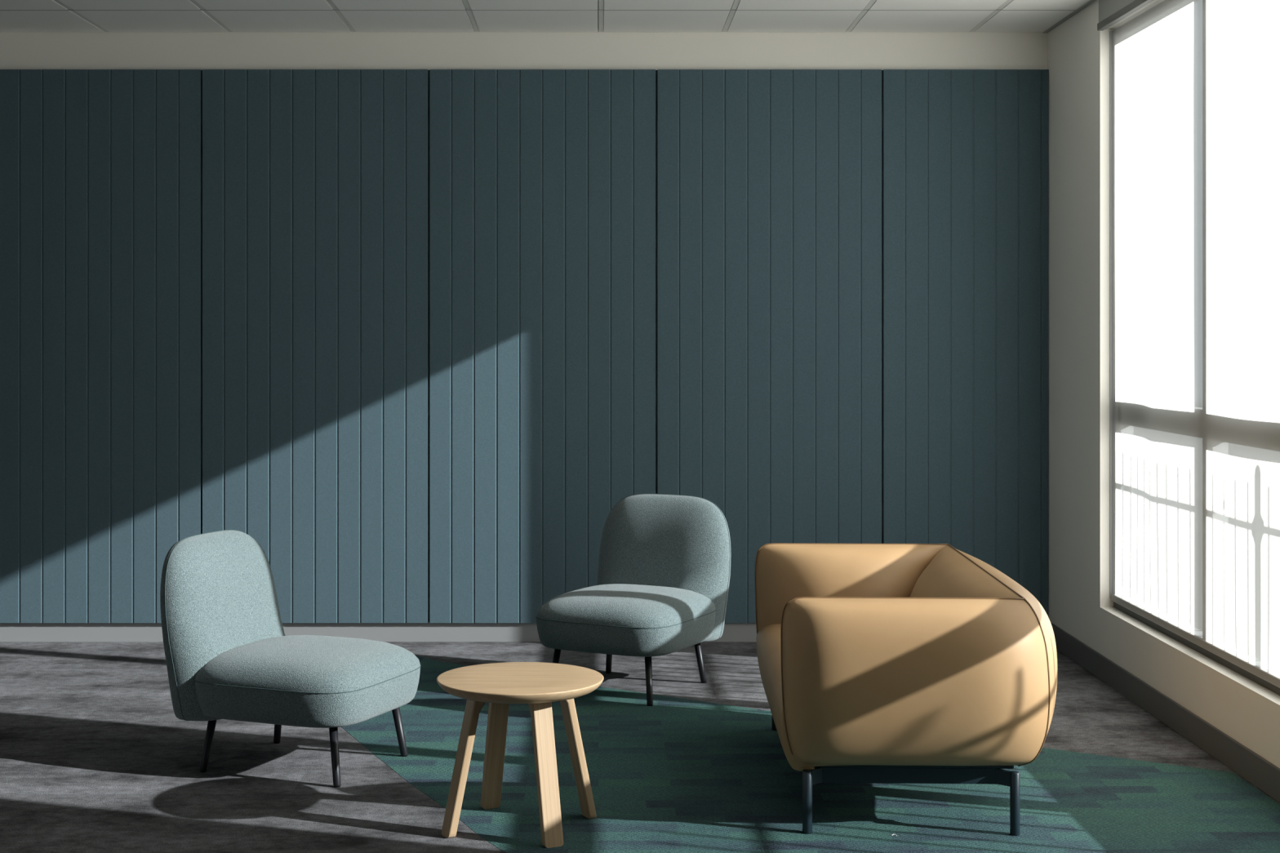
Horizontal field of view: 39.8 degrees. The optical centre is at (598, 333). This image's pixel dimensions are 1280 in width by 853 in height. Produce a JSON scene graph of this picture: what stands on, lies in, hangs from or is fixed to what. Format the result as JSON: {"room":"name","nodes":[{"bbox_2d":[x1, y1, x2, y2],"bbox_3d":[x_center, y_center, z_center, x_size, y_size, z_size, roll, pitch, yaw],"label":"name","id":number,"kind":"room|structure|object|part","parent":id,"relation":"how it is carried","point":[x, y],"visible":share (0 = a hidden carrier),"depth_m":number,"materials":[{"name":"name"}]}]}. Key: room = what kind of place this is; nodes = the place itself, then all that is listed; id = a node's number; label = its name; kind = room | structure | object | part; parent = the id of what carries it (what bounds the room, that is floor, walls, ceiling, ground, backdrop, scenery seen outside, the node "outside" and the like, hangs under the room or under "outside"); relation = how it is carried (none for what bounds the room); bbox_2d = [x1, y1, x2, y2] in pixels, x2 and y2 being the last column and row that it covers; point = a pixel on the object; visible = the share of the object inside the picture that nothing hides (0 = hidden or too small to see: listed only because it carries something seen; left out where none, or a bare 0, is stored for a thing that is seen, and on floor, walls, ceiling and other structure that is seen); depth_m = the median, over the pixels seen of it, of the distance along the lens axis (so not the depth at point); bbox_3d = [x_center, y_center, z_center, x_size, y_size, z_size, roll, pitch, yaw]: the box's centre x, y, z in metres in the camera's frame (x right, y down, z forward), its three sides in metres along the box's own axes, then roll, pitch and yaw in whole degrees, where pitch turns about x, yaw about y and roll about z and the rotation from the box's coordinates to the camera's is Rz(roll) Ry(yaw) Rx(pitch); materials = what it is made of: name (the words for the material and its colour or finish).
{"room":"lobby","nodes":[
{"label":"lobby","id":0,"kind":"room"},
{"bbox_2d":[0,28,1047,70],"bbox_3d":[-2.009,-0.036,8.660,8.623,3.069,0.120,0,0,0],"label":"wall","id":1,"kind":"structure","parent":0,"point":[428,51],"depth_m":8.60,"materials":[{"name":"white paint"}]},
{"bbox_2d":[0,69,202,622],"bbox_3d":[-2.475,0.062,8.584,1.101,2.684,0.024,0,0,0],"label":"acoustic panel","id":2,"kind":"object","parent":1,"relation":"attached to","point":[101,170],"visible":0.92,"depth_m":8.57,"materials":[{"name":"fabric"}]},
{"bbox_2d":[202,69,429,622],"bbox_3d":[-1.374,0.062,8.584,1.102,2.684,0.024,0,0,0],"label":"acoustic panel","id":3,"kind":"object","parent":1,"relation":"attached to","point":[316,182],"visible":0.88,"depth_m":8.57,"materials":[{"name":"fabric"}]},
{"bbox_2d":[0,622,756,641],"bbox_3d":[-2.009,1.450,8.594,8.383,0.096,0.012,0,0,0],"label":"baseboard","id":4,"kind":"structure","parent":1,"relation":"attached to","point":[9,632],"depth_m":8.59,"materials":[{"name":"grey"}]},
{"bbox_2d":[429,69,656,622],"bbox_3d":[-0.271,0.062,8.584,1.104,2.684,0.024,0,0,0],"label":"acoustic panel","id":5,"kind":"object","parent":1,"relation":"attached to","point":[543,182],"visible":0.81,"depth_m":8.57,"materials":[{"name":"fabric"}]},
{"bbox_2d":[656,69,881,622],"bbox_3d":[0.829,0.062,8.584,1.096,2.684,0.024,0,0,0],"label":"acoustic panel","id":6,"kind":"object","parent":1,"relation":"attached to","point":[769,181],"visible":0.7,"depth_m":8.57,"materials":[{"name":"fabric"}]},
{"bbox_2d":[881,69,1048,617],"bbox_3d":[1.779,0.062,8.584,0.804,2.684,0.024,0,0,0],"label":"acoustic panel","id":7,"kind":"object","parent":1,"relation":"attached to","point":[965,153],"visible":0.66,"depth_m":8.57,"materials":[{"name":"fabric"}]},
{"bbox_2d":[0,0,1089,31],"bbox_3d":[-2.009,-1.518,2.550,8.383,0.107,12.100,0,0,0],"label":"ceiling","id":8,"kind":"structure","parent":0,"point":[15,15],"depth_m":8.10,"materials":[{"name":"tile"}]},
{"bbox_2d":[0,641,1279,852],"bbox_3d":[-2.009,1.548,2.550,8.623,0.100,12.340,0,0,0],"label":"floor","id":9,"kind":"structure","parent":0,"point":[96,756],"depth_m":6.29,"materials":[{"name":"grey carpet"}]},
{"bbox_2d":[342,655,1279,852],"bbox_3d":[0.776,1.499,5.897,2.589,0.003,5.890,0,0,-27],"label":"rug","id":10,"kind":"object","parent":9,"relation":"on","point":[673,775],"visible":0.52,"depth_m":5.70,"materials":[{"name":"teal carpet"}]},
{"bbox_2d":[160,529,421,787],"bbox_3d":[-1.063,1.105,6.172,0.780,0.790,0.634,0,0,23],"label":"lounge chair","id":11,"kind":"object","parent":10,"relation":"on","point":[228,654],"visible":1,"depth_m":6.01,"materials":[{"name":"fabric"}]},
{"bbox_3d":[-1.332,1.390,6.048,0.066,0.220,0.029,0,0,-17],"label":"leg","id":12,"kind":"part","parent":11,"relation":"part of","materials":[{"name":"black metal"}]},
{"bbox_3d":[-1.295,1.018,6.268,0.277,0.611,0.628,0,0,23],"label":"backrest","id":13,"kind":"part","parent":11,"relation":"part of","materials":[{"name":"fabric"}]},
{"bbox_3d":[-1.166,1.390,6.449,0.029,0.220,0.066,0,0,-28],"label":"leg","id":14,"kind":"part","parent":11,"relation":"part of","materials":[{"name":"black metal"}]},
{"bbox_3d":[-1.008,1.188,6.149,0.657,0.224,0.630,0,0,23],"label":"seat","id":15,"kind":"part","parent":11,"relation":"part of","materials":[{"name":"fabric"}]},
{"bbox_3d":[-0.874,1.390,5.859,0.029,0.220,0.066,0,0,-28],"label":"leg","id":16,"kind":"part","parent":11,"relation":"part of","materials":[{"name":"black metal"}]},
{"bbox_3d":[-0.708,1.390,6.260,0.066,0.220,0.029,0,0,-17],"label":"leg","id":17,"kind":"part","parent":11,"relation":"part of","materials":[{"name":"black metal"}]},
{"bbox_2d":[436,662,604,848],"bbox_3d":[-0.238,1.271,5.374,0.507,0.453,0.507,0,0,0],"label":"side table","id":18,"kind":"object","parent":10,"relation":"on","point":[538,685],"visible":1,"depth_m":5.28,"materials":[{"name":"brown wood"}]},
{"bbox_3d":[-0.389,1.290,5.299,0.158,0.416,0.062,0,0,-27],"label":"leg","id":19,"kind":"part","parent":18,"relation":"part of","materials":[{"name":"brown wood"}]},
{"bbox_3d":[-0.313,1.290,5.525,0.062,0.416,0.158,0,0,-27],"label":"leg","id":20,"kind":"part","parent":18,"relation":"part of","materials":[{"name":"brown wood"}]},
{"bbox_3d":[-0.163,1.290,5.223,0.062,0.416,0.158,0,0,-27],"label":"leg","id":21,"kind":"part","parent":18,"relation":"part of","materials":[{"name":"brown wood"}]},
{"bbox_3d":[-0.087,1.290,5.449,0.158,0.416,0.062,0,0,-27],"label":"leg","id":22,"kind":"part","parent":18,"relation":"part of","materials":[{"name":"brown wood"}]},
{"bbox_2d":[535,493,731,706],"bbox_3d":[0.146,1.105,7.496,0.634,0.790,0.780,0,0,28],"label":"lounge chair","id":23,"kind":"object","parent":10,"relation":"on","point":[662,587],"visible":0.98,"depth_m":7.57,"materials":[{"name":"fabric"}]},
{"bbox_3d":[-0.182,1.390,7.336,0.066,0.220,0.029,0,0,-23],"label":"leg","id":24,"kind":"part","parent":23,"relation":"part of","materials":[{"name":"black metal"}]},
{"bbox_3d":[0.047,1.390,7.775,0.029,0.220,0.066,0,0,-12],"label":"leg","id":25,"kind":"part","parent":23,"relation":"part of","materials":[{"name":"black metal"}]},
{"bbox_3d":[0.119,1.188,7.443,0.630,0.224,0.657,0,0,27],"label":"seat","id":26,"kind":"part","parent":23,"relation":"part of","materials":[{"name":"fabric"}]},
{"bbox_3d":[0.203,1.390,7.135,0.029,0.220,0.066,0,0,-12],"label":"leg","id":27,"kind":"part","parent":23,"relation":"part of","materials":[{"name":"black metal"}]},
{"bbox_3d":[0.263,1.018,7.719,0.628,0.611,0.277,0,0,28],"label":"backrest","id":28,"kind":"part","parent":23,"relation":"part of","materials":[{"name":"fabric"}]},
{"bbox_3d":[0.432,1.390,7.574,0.066,0.220,0.029,0,0,-23],"label":"leg","id":29,"kind":"part","parent":23,"relation":"part of","materials":[{"name":"black metal"}]},
{"bbox_2d":[755,542,1057,835],"bbox_3d":[1.020,1.145,5.978,0.906,0.707,1.608,0,0,2],"label":"leather sofa","id":30,"kind":"object","parent":10,"relation":"on","point":[878,663],"visible":1,"depth_m":5.23,"materials":[{"name":"brown leather"}]},
{"bbox_3d":[0.669,1.404,6.678,0.030,0.188,0.030,0,0,2],"label":"leg","id":31,"kind":"part","parent":30,"relation":"part of","materials":[{"name":"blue metal"}]},
{"bbox_3d":[0.625,1.404,5.301,0.030,0.188,0.030,0,0,2],"label":"leg","id":32,"kind":"part","parent":30,"relation":"part of","materials":[{"name":"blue metal"}]},
{"bbox_3d":[0.987,1.047,6.622,0.793,0.506,0.321,0,0,2],"label":"arm","id":33,"kind":"part","parent":30,"relation":"part of","materials":[{"name":"beige leather"}]},
{"bbox_3d":[0.956,1.333,5.980,0.618,0.046,1.392,0,0,2],"label":"frame","id":34,"kind":"part","parent":30,"relation":"part of","materials":[{"name":"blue metal"}]},
{"bbox_3d":[0.975,1.303,5.979,0.590,0.016,1.304,0,0,2],"label":"board","id":35,"kind":"part","parent":30,"relation":"part of","materials":[{"name":"blue metal"}]},
{"bbox_3d":[0.947,1.047,5.337,0.793,0.506,0.321,0,0,2],"label":"arm","id":36,"kind":"part","parent":30,"relation":"part of","materials":[{"name":"beige leather"}]},
{"bbox_3d":[1.262,1.047,5.970,0.423,0.506,1.409,0,0,2],"label":"backrest","id":37,"kind":"part","parent":30,"relation":"part of","materials":[{"name":"beige leather"}]},
{"bbox_3d":[1.243,1.404,5.281,0.030,0.188,0.030,0,0,2],"label":"leg","id":38,"kind":"part","parent":30,"relation":"part of","materials":[{"name":"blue metal"}]},
{"bbox_2d":[1047,0,1279,768],"bbox_3d":[2.243,-0.036,2.550,0.120,3.069,12.100,0,0,0],"label":"wall","id":39,"kind":"structure","parent":0,"point":[1080,603],"depth_m":7.88,"materials":[{"name":"white paint"}]},
{"bbox_2d":[1043,0,1096,32],"bbox_3d":[2.172,-1.472,2.550,0.022,0.022,12.100,0,0,0],"label":"trim","id":40,"kind":"structure","parent":39,"relation":"attached to","point":[1090,2],"depth_m":8.14,"materials":[{"name":"grey paint"}]},
{"bbox_2d":[1097,0,1154,30],"bbox_3d":[2.192,-1.385,5.923,0.042,0.132,3.566,0,0,0],"label":"blind pelmet","id":41,"kind":"object","parent":39,"relation":"attached to","point":[1111,12],"visible":1,"depth_m":7.45,"materials":[{"name":"grey metal"}]},
{"bbox_2d":[1050,622,1279,803],"bbox_3d":[2.176,1.446,2.544,0.013,0.105,12.088,0,0,0],"label":"baseboard","id":42,"kind":"structure","parent":39,"relation":"attached to","point":[1259,771],"depth_m":6.62,"materials":[{"name":"grey paint"}]},
{"bbox_2d":[1109,0,1279,688],"bbox_3d":[2.237,-0.077,5.938,0.025,2.479,3.524,0,0,0],"label":"window","id":43,"kind":"structure","parent":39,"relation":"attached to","point":[1194,85],"depth_m":6.62,"materials":[{"name":"glass"}]},
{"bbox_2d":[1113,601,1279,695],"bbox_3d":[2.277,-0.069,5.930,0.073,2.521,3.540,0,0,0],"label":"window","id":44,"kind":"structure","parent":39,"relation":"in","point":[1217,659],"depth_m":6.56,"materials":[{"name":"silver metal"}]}
]}

